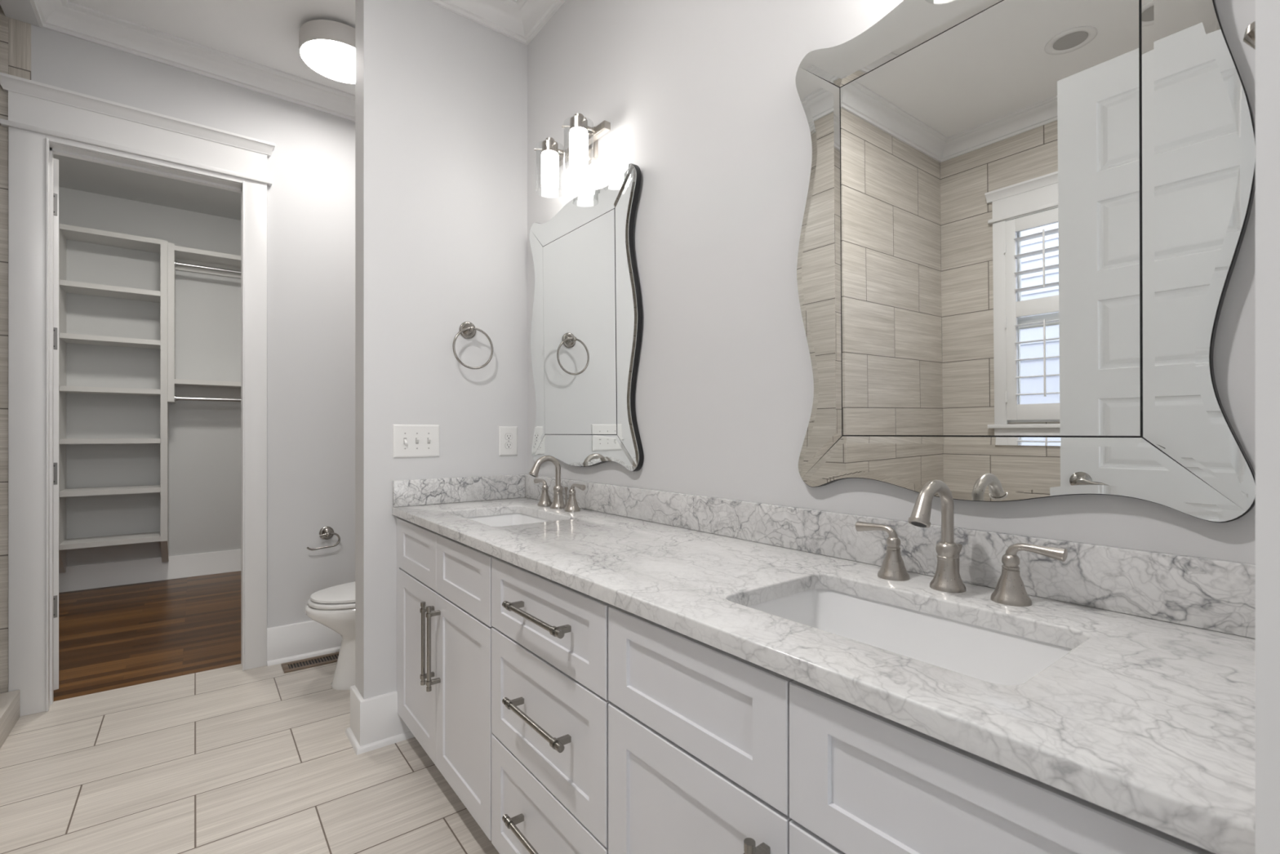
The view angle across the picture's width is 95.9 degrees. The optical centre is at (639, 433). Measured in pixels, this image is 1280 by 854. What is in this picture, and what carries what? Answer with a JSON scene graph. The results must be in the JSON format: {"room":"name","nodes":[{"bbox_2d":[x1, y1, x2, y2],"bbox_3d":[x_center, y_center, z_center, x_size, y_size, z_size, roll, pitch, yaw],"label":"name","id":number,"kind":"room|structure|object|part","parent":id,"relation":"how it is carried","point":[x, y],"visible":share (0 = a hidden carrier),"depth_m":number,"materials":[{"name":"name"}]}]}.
{"room":"bathroom","nodes":[
{"label":"bathroom","id":0,"kind":"room"},
{"bbox_2d":[0,0,39,26],"bbox_3d":[-2.524,-0.326,1.463,1.150,3.050,1.697,0,0,-38],"label":"wall","id":1,"kind":"structure","parent":0,"point":[22,11],"depth_m":2.39,"materials":[{"name":"white paint"}]},
{"bbox_2d":[0,689,20,748],"bbox_3d":[-2.440,1.141,2.116,0.110,0.116,0.731,0,0,-38],"label":"trim","id":2,"kind":"structure","parent":1,"relation":"attached to","point":[10,701],"depth_m":2.32,"materials":[{"name":"tile"}]},
{"bbox_2d":[58,186,240,566],"bbox_3d":[-4.066,-0.381,4.681,3.300,3.160,0.120,0,0,-38],"label":"wall","id":3,"kind":"structure","parent":0,"point":[205,436],"depth_m":4.66,"materials":[{"name":"white paint"}]},
{"bbox_2d":[58,223,175,573],"bbox_3d":[-4.026,-0.228,4.447,0.687,2.555,0.300,0,0,-38],"label":"shelving unit","id":4,"kind":"object","parent":3,"relation":"attached to","point":[166,296],"visible":0.94,"depth_m":4.39,"materials":[{"name":"white paint"}]},
{"bbox_3d":[-4.281,-0.228,4.250,0.043,2.555,0.300,0,0,-38],"label":"panel","id":5,"kind":"part","parent":4,"relation":"part of","materials":[{"name":"white paint"}]},
{"bbox_3d":[-4.042,0.822,4.434,0.562,0.037,0.300,0,0,-38],"label":"shelf","id":6,"kind":"part","parent":4,"relation":"part of","materials":[{"name":"white paint"}]},
{"bbox_3d":[-4.042,0.441,4.434,0.562,0.037,0.300,0,0,-38],"label":"shelf","id":7,"kind":"part","parent":4,"relation":"part of","materials":[{"name":"white paint"}]},
{"bbox_3d":[-4.042,0.060,4.434,0.562,0.037,0.300,0,0,-38],"label":"shelf","id":8,"kind":"part","parent":4,"relation":"part of","materials":[{"name":"white paint"}]},
{"bbox_3d":[-4.042,-0.322,4.434,0.562,0.037,0.300,0,0,-38],"label":"shelf","id":9,"kind":"part","parent":4,"relation":"part of","materials":[{"name":"white paint"}]},
{"bbox_3d":[-4.042,-0.703,4.434,0.562,0.037,0.300,0,0,-38],"label":"shelf","id":10,"kind":"part","parent":4,"relation":"part of","materials":[{"name":"white paint"}]},
{"bbox_3d":[-4.042,-1.084,4.434,0.562,0.037,0.300,0,0,-38],"label":"shelf","id":11,"kind":"part","parent":4,"relation":"part of","materials":[{"name":"white paint"}]},
{"bbox_3d":[-4.042,-1.487,4.434,0.562,0.037,0.300,0,0,-38],"label":"shelf","id":12,"kind":"part","parent":4,"relation":"part of","materials":[{"name":"white paint"}]},
{"bbox_3d":[-3.804,-0.228,4.618,0.042,2.555,0.300,0,0,-38],"label":"panel","id":13,"kind":"part","parent":4,"relation":"part of","materials":[{"name":"white paint"}]},
{"bbox_3d":[-3.774,-0.871,4.649,0.041,1.249,0.288,0,0,-38],"label":"divider panel","id":14,"kind":"part","parent":4,"relation":"part of","materials":[{"name":"white paint"}]},
{"bbox_2d":[58,549,240,592],"bbox_3d":[-4.120,1.107,4.547,2.850,0.185,0.027,0,0,-38],"label":"baseboard","id":15,"kind":"structure","parent":3,"relation":"attached to","point":[81,577],"depth_m":4.65,"materials":[{"name":"white paint"}]},
{"bbox_2d":[174,245,240,278],"bbox_3d":[-3.334,-1.415,4.987,1.068,0.126,0.290,0,0,-38],"label":"shelf","id":16,"kind":"object","parent":3,"relation":"attached to","point":[183,255],"visible":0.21,"depth_m":4.80,"materials":[{"name":"white paint"}]},
{"bbox_2d":[174,378,240,398],"bbox_3d":[-3.334,-0.363,4.987,1.068,0.126,0.290,0,0,-38],"label":"shelf","id":17,"kind":"object","parent":3,"relation":"attached to","point":[184,388],"visible":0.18,"depth_m":4.83,"materials":[{"name":"white paint"}]},
{"bbox_2d":[0,4,355,693],"bbox_3d":[-2.441,-0.326,2.682,2.970,3.050,0.131,0,0,-38],"label":"wall","id":18,"kind":"structure","parent":0,"point":[311,165],"depth_m":3.06,"materials":[{"name":"white paint"}]},
{"bbox_2d":[8,17,31,79],"bbox_3d":[-2.639,-0.326,2.457,0.066,3.050,0.016,0,0,-38],"label":"trim","id":19,"kind":"structure","parent":18,"relation":"attached to","point":[19,32],"depth_m":2.45,"materials":[{"name":"tile"}]},
{"bbox_2d":[53,158,58,690],"bbox_3d":[-2.968,-0.041,2.792,0.712,2.420,0.050,0,0,30],"label":"door","id":20,"kind":"structure","parent":18,"relation":"in","point":[55,162],"depth_m":2.63,"materials":[{"name":"white paint"}]},
{"bbox_2d":[0,71,275,716],"bbox_3d":[-2.322,-0.145,2.744,0.980,2.690,0.179,0,0,-38],"label":"trim","id":21,"kind":"structure","parent":18,"relation":"attached to","point":[44,120],"depth_m":2.50,"materials":[{"name":"white paint"}]},
{"bbox_2d":[306,526,340,550],"bbox_3d":[-1.717,0.568,3.124,0.162,0.115,0.061,0,0,-38],"label":"toilet paper holder","id":22,"kind":"object","parent":18,"relation":"attached to","point":[326,532],"visible":1,"depth_m":3.14,"materials":[{"name":"silver metal"}]},
{"bbox_2d":[0,570,499,853],"bbox_3d":[-2.169,1.224,2.223,3.300,0.050,6.330,0,0,-38],"label":"floor","id":23,"kind":"structure","parent":0,"point":[230,759],"depth_m":2.13,"materials":[{"name":"tile"}]},
{"bbox_2d":[280,651,339,672],"bbox_3d":[-1.678,1.196,3.043,0.354,0.006,0.134,0,0,-38],"label":"floor vent","id":24,"kind":"object","parent":23,"relation":"in","point":[310,662],"visible":0.63,"depth_m":3.00,"materials":[{"name":"brown metal"}]},
{"bbox_2d":[288,653,337,668],"bbox_3d":[-1.678,1.197,3.043,0.291,0.004,0.074,0,0,-38],"label":"grille","id":25,"kind":"object","parent":24,"relation":"attached to","point":[330,657],"depth_m":3.02,"materials":[{"name":"brown metal"}]},
{"bbox_2d":[304,581,355,689],"bbox_3d":[-1.231,0.817,2.890,0.780,0.765,0.450,0,0,-38],"label":"toilet","id":26,"kind":"object","parent":23,"relation":"on","point":[333,607],"visible":0.25,"depth_m":2.68,"materials":[{"name":"white ceramic"}]},
{"bbox_3d":[-1.329,0.787,2.814,0.508,0.018,0.372,0,0,-38],"label":"seat","id":27,"kind":"part","parent":26,"relation":"part of","materials":[{"name":"white plastic"}]},
{"bbox_3d":[-1.317,0.761,2.823,0.518,0.023,0.364,0,0,-38],"label":"lid","id":28,"kind":"part","parent":26,"relation":"part of","materials":[{"name":"white plastic"}]},
{"bbox_2d":[396,517,493,840],"bbox_3d":[-0.472,0.758,2.062,0.608,0.882,0.912,0,0,-38],"label":"vanity cabinet","id":29,"kind":"object","parent":23,"relation":"on","point":[444,626],"visible":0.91,"depth_m":1.81,"materials":[{"name":"white paint"}]},
{"bbox_3d":[-0.787,0.425,2.074,0.036,0.188,0.438,0,0,-38],"label":"drawer","id":30,"kind":"part","parent":29,"relation":"part of","materials":[{"name":"white paint"}]},
{"bbox_3d":[-0.787,0.808,2.074,0.036,0.566,0.438,0,0,-38],"label":"door","id":31,"kind":"part","parent":29,"relation":"part of","materials":[{"name":"white paint"}]},
{"bbox_3d":[-0.698,0.686,1.893,0.045,0.268,0.019,0,0,-38],"label":"handle","id":32,"kind":"part","parent":29,"relation":"part of","materials":[{"name":"silver metal"}]},
{"bbox_3d":[-0.662,0.686,1.846,0.045,0.268,0.019,0,0,-38],"label":"handle","id":33,"kind":"part","parent":29,"relation":"part of","materials":[{"name":"silver metal"}]},
{"bbox_3d":[-0.520,0.808,1.727,0.036,0.566,0.434,0,0,-38],"label":"door","id":34,"kind":"part","parent":29,"relation":"part of","materials":[{"name":"white paint"}]},
{"bbox_3d":[-0.520,0.425,1.727,0.036,0.188,0.434,0,0,-38],"label":"drawer","id":35,"kind":"part","parent":29,"relation":"part of","materials":[{"name":"white paint"}]},
{"bbox_2d":[391,497,1255,853],"bbox_3d":[-0.031,0.302,1.514,0.580,0.030,2.319,0,0,-38],"label":"countertop","id":36,"kind":"structure","parent":29,"relation":"on","point":[1151,722],"depth_m":0.72,"materials":[{"name":"stone"}]},
{"bbox_2d":[392,474,524,506],"bbox_3d":[-0.741,0.236,2.419,0.558,0.102,0.020,0,0,-38],"label":"side splash","id":37,"kind":"object","parent":36,"relation":"on","point":[410,492],"visible":1,"depth_m":2.39,"materials":[{"name":"stone"}]},
{"bbox_2d":[465,513,550,526],"bbox_3d":[-0.464,0.390,2.035,0.344,0.144,0.496,0,0,-38],"label":"undermount sink","id":38,"kind":"object","parent":36,"relation":"in","point":[507,519],"visible":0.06,"depth_m":2.25,"materials":[{"name":"white ceramic"}]},
{"bbox_2d":[528,455,586,511],"bbox_3d":[-0.347,0.186,2.192,0.163,0.203,0.368,0,0,-38],"label":"faucet","id":39,"kind":"object","parent":36,"relation":"on","point":[571,505],"visible":1,"depth_m":2.20,"materials":[{"name":"silver metal"}]},
{"bbox_3d":[-0.399,0.209,2.326,0.026,0.048,0.092,0,0,-38],"label":"lever","id":40,"kind":"part","parent":39,"relation":"part of","materials":[{"name":"silver metal"}]},
{"bbox_3d":[-0.379,0.260,2.300,0.059,0.054,0.059,0,0,-38],"label":"handle","id":41,"kind":"part","parent":39,"relation":"part of","materials":[{"name":"silver metal"}]},
{"bbox_3d":[-0.351,0.186,2.189,0.152,0.203,0.060,0,0,-38],"label":"spout","id":42,"kind":"part","parent":39,"relation":"part of","materials":[{"name":"silver metal"}]},
{"bbox_3d":[-0.286,0.248,2.235,0.015,0.079,0.015,0,0,-38],"label":"lift rod","id":43,"kind":"part","parent":39,"relation":"part of","materials":[{"name":"silver metal"}]},
{"bbox_3d":[-0.251,0.260,2.135,0.059,0.054,0.059,0,0,-38],"label":"handle","id":44,"kind":"part","parent":39,"relation":"part of","materials":[{"name":"silver metal"}]},
{"bbox_3d":[-0.231,0.209,2.109,0.026,0.048,0.092,0,0,-38],"label":"lever","id":45,"kind":"part","parent":39,"relation":"part of","materials":[{"name":"silver metal"}]},
{"bbox_2d":[748,588,1072,684],"bbox_3d":[0.396,0.390,0.920,0.344,0.144,0.508,0,0,-38],"label":"undermount sink","id":46,"kind":"object","parent":36,"relation":"in","point":[979,652],"visible":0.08,"depth_m":1.02,"materials":[{"name":"white ceramic"}]},
{"bbox_2d":[855,480,1067,606],"bbox_3d":[0.537,0.186,1.043,0.163,0.203,0.368,0,0,-38],"label":"faucet","id":47,"kind":"object","parent":36,"relation":"on","point":[1010,589],"visible":1,"depth_m":1.05,"materials":[{"name":"silver metal"}]},
{"bbox_3d":[0.485,0.209,1.177,0.026,0.048,0.092,0,0,-38],"label":"lever","id":48,"kind":"part","parent":47,"relation":"part of","materials":[{"name":"silver metal"}]},
{"bbox_3d":[0.506,0.260,1.151,0.059,0.054,0.059,0,0,-38],"label":"handle","id":49,"kind":"part","parent":47,"relation":"part of","materials":[{"name":"silver metal"}]},
{"bbox_3d":[0.533,0.186,1.040,0.152,0.203,0.060,0,0,-38],"label":"spout","id":50,"kind":"part","parent":47,"relation":"part of","materials":[{"name":"silver metal"}]},
{"bbox_3d":[0.598,0.248,1.085,0.015,0.079,0.015,0,0,-38],"label":"lift rod","id":51,"kind":"part","parent":47,"relation":"part of","materials":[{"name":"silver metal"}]},
{"bbox_3d":[0.633,0.260,0.986,0.059,0.054,0.059,0,0,-38],"label":"handle","id":52,"kind":"part","parent":47,"relation":"part of","materials":[{"name":"silver metal"}]},
{"bbox_3d":[0.653,0.209,0.959,0.026,0.048,0.092,0,0,-38],"label":"lever","id":53,"kind":"part","parent":47,"relation":"part of","materials":[{"name":"silver metal"}]},
{"bbox_2d":[491,556,613,853],"bbox_3d":[-0.026,0.758,1.482,0.608,0.882,0.550,0,0,-38],"label":"drawers","id":54,"kind":"object","parent":23,"relation":"on","point":[549,637],"visible":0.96,"depth_m":1.29,"materials":[{"name":"white paint"}]},
{"bbox_3d":[-0.232,0.923,1.289,0.045,0.019,0.268,0,0,-38],"label":"handle","id":55,"kind":"part","parent":54,"relation":"part of","materials":[{"name":"silver metal"}]},
{"bbox_3d":[-0.232,0.642,1.289,0.045,0.019,0.268,0,0,-38],"label":"handle","id":56,"kind":"part","parent":54,"relation":"part of","materials":[{"name":"silver metal"}]},
{"bbox_3d":[-0.232,0.410,1.289,0.045,0.019,0.268,0,0,-38],"label":"handle","id":57,"kind":"part","parent":54,"relation":"part of","materials":[{"name":"silver metal"}]},
{"bbox_3d":[-0.216,0.947,1.334,0.036,0.289,0.541,0,0,-38],"label":"drawer","id":58,"kind":"part","parent":54,"relation":"part of","materials":[{"name":"white paint"}]},
{"bbox_3d":[-0.216,0.422,1.334,0.036,0.182,0.541,0,0,-38],"label":"drawer","id":59,"kind":"part","parent":54,"relation":"part of","materials":[{"name":"white paint"}]},
{"bbox_2d":[608,605,1215,853],"bbox_3d":[0.403,0.758,0.927,0.608,0.882,0.852,0,0,-38],"label":"vanity cabinet","id":60,"kind":"object","parent":23,"relation":"on","point":[712,749],"visible":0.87,"depth_m":0.77,"materials":[{"name":"white paint"}]},
{"bbox_3d":[0.082,0.804,0.948,0.036,0.574,0.421,0,0,-38],"label":"door","id":61,"kind":"part","parent":60,"relation":"part of","materials":[{"name":"white paint"}]},
{"bbox_3d":[0.082,0.421,0.948,0.036,0.180,0.421,0,0,-38],"label":"drawer","id":62,"kind":"part","parent":60,"relation":"part of","materials":[{"name":"white paint"}]},
{"bbox_3d":[0.158,0.686,0.783,0.045,0.275,0.019,0,0,-38],"label":"handle","id":63,"kind":"part","parent":60,"relation":"part of","materials":[{"name":"silver metal"}]},
{"bbox_3d":[0.341,0.804,0.612,0.036,0.574,0.421,0,0,-38],"label":"door","id":64,"kind":"part","parent":60,"relation":"part of","materials":[{"name":"white paint"}]},
{"bbox_3d":[0.341,0.421,0.612,0.036,0.180,0.421,0,0,-38],"label":"drawer","id":65,"kind":"part","parent":60,"relation":"part of","materials":[{"name":"white paint"}]},
{"bbox_2d":[53,0,517,220],"bbox_3d":[-2.093,-1.905,2.206,3.200,0.110,6.210,0,0,-38],"label":"ceiling","id":66,"kind":"structure","parent":0,"point":[265,33],"depth_m":2.71,"materials":[{"name":"white paint"}]},
{"bbox_2d":[298,19,355,84],"bbox_3d":[-1.409,-1.794,2.712,0.333,0.112,0.333,0,0,-38],"label":"ceiling light","id":67,"kind":"object","parent":66,"relation":"attached to","point":[327,47],"visible":0.73,"depth_m":2.63,"materials":[{"name":"grey"}]},
{"bbox_2d":[300,39,355,82],"bbox_3d":[-1.409,-1.747,2.712,0.324,0.002,0.324,0,0,-38],"label":"diffuser","id":68,"kind":"object","parent":67,"relation":"attached to","point":[334,60],"depth_m":2.68,"materials":[{"name":"white"}]},
{"bbox_2d":[355,0,527,698],"bbox_3d":[-0.824,-0.326,2.459,0.682,3.050,0.145,0,0,-38],"label":"wall partition","id":69,"kind":"structure","parent":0,"point":[441,95],"depth_m":2.34,"materials":[{"name":"white paint"}]},
{"bbox_2d":[392,424,439,457],"bbox_3d":[-0.889,0.031,2.305,0.182,0.131,0.018,0,0,-38],"label":"switch plate","id":70,"kind":"object","parent":69,"relation":"attached to","point":[408,440],"visible":1,"depth_m":2.31,"materials":[{"name":"white plastic"}]},
{"bbox_2d":[452,321,493,368],"bbox_3d":[-0.706,-0.368,2.420,0.175,0.205,0.061,0,0,-38],"label":"towel ring","id":71,"kind":"object","parent":69,"relation":"attached to","point":[467,329],"visible":1,"depth_m":2.42,"materials":[{"name":"silver metal"}]},
{"bbox_2d":[498,426,517,455],"bbox_3d":[-0.581,0.035,2.550,0.088,0.129,0.008,0,0,-38],"label":"outlet","id":72,"kind":"object","parent":69,"relation":"attached to","point":[508,435],"visible":1,"depth_m":2.55,"materials":[{"name":"white plastic"}]},
{"bbox_2d":[505,433,512,439],"bbox_3d":[-0.579,0.015,2.548,0.036,0.029,0.003,0,0,-38],"label":"receptacle","id":73,"kind":"object","parent":72,"relation":"attached to","point":[508,436],"depth_m":2.55,"materials":[{"name":"white plastic"}]},
{"bbox_2d":[505,442,512,448],"bbox_3d":[-0.579,0.054,2.548,0.036,0.029,0.003,0,0,-38],"label":"receptacle","id":74,"kind":"object","parent":72,"relation":"attached to","point":[508,445],"depth_m":2.55,"materials":[{"name":"grey plastic"}]},
{"bbox_2d":[527,0,1255,564],"bbox_3d":[-0.117,-0.326,2.183,0.100,3.050,3.760,0,0,-38],"label":"wall","id":75,"kind":"structure","parent":0,"point":[702,96],"depth_m":1.62,"materials":[{"name":"white paint"}]},
{"bbox_2d":[29,0,565,121],"bbox_3d":[-1.290,-1.802,1.272,2.870,0.098,3.516,0,0,-38],"label":"trim","id":76,"kind":"structure","parent":75,"relation":"attached to","point":[520,20],"depth_m":2.64,"materials":[{"name":"white paint"}]},
{"bbox_2d":[266,619,414,755],"bbox_3d":[-1.214,1.105,2.789,0.895,0.188,1.206,0,0,-38],"label":"baseboard","id":77,"kind":"structure","parent":75,"relation":"attached to","point":[375,722],"depth_m":2.27,"materials":[{"name":"white paint"}]},
{"bbox_2d":[533,113,610,191],"bbox_3d":[-0.256,-1.028,2.143,0.167,0.217,0.364,0,0,-38],"label":"vanity light","id":78,"kind":"object","parent":75,"relation":"attached to","point":[583,150],"visible":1,"depth_m":2.08,"materials":[{"name":"white glass"}]},
{"bbox_3d":[-0.217,-1.006,2.041,0.105,0.174,0.105,0,0,-38],"label":"lamp shade","id":79,"kind":"part","parent":78,"relation":"part of","materials":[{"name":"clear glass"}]},
{"bbox_3d":[-0.203,-1.079,2.184,0.034,0.114,0.114,0,0,-38],"label":"plate","id":80,"kind":"part","parent":78,"relation":"part of","materials":[{"name":"silver metal"}]},
{"bbox_2d":[529,163,644,471],"bbox_3d":[-0.236,-0.388,2.224,0.024,1.036,0.771,-1,1,-38],"label":"wall mirror","id":81,"kind":"object","parent":75,"relation":"attached to","point":[587,319],"visible":0.93,"depth_m":2.14,"materials":[{"name":"silver mirror"}]},
{"bbox_3d":[-0.243,-0.388,2.218,0.004,0.785,0.521,-1,1,-38],"label":"glass","id":82,"kind":"part","parent":81,"relation":"part of","materials":[{"name":"white"}]},
{"bbox_2d":[524,474,1255,638],"bbox_3d":[0.190,0.236,1.685,0.020,0.102,2.319,0,0,-38],"label":"backsplash","id":83,"kind":"structure","parent":75,"relation":"attached to","point":[1219,595],"depth_m":1.07,"materials":[{"name":"stone"}]},
{"bbox_2d":[795,0,1255,522],"bbox_3d":[0.625,-0.388,1.109,0.024,1.036,0.771,-1,1,-38],"label":"wall mirror","id":84,"kind":"object","parent":75,"relation":"attached to","point":[1024,222],"visible":0.97,"depth_m":1.02,"materials":[{"name":"silver mirror"}]},
{"bbox_3d":[0.618,-0.388,1.103,0.004,0.785,0.521,-1,1,-38],"label":"glass","id":85,"kind":"part","parent":84,"relation":"part of","materials":[{"name":"white"}]},
{"bbox_3d":[-2.113,-0.381,4.565,0.350,3.160,2.450,0,0,-38],"label":"wall","id":86,"kind":"structure","parent":0,"visible":0},
{"bbox_2d":[174,260,240,274],"bbox_3d":[-3.300,-1.357,4.943,1.068,0.052,0.052,0,0,-38],"label":"clothes rod","id":87,"kind":"object","parent":86,"relation":"attached to","point":[176,263],"visible":0.44,"depth_m":4.73,"materials":[{"name":"silver metal"}]},
{"bbox_2d":[174,395,240,401],"bbox_3d":[-3.300,-0.279,4.943,1.068,0.052,0.052,0,0,-38],"label":"clothes rod","id":88,"kind":"object","parent":86,"relation":"attached to","point":[176,397],"visible":0.4,"depth_m":4.73,"materials":[{"name":"silver metal"}]},
{"bbox_3d":[-0.220,-0.325,-0.197,2.970,3.050,0.117,0,0,-38],"label":"wall","id":89,"kind":"structure","parent":0,"visible":0},
{"bbox_2d":[1243,21,1255,49],"bbox_3d":[0.642,-0.417,0.577,0.048,0.082,0.054,0,0,-38],"label":"robe hook","id":90,"kind":"object","parent":89,"relation":"attached to","point":[1249,38],"visible":0.2,"depth_m":0.59,"materials":[{"name":"silver metal"}]},
{"bbox_2d":[1255,0,1279,853],"bbox_3d":[0.154,-0.111,0.103,1.030,2.620,0.140,0,0,-38],"label":"trim","id":91,"kind":"structure","parent":89,"relation":"attached to","point":[1267,11],"depth_m":0.40,"materials":[{"name":"white paint"}]}
]}

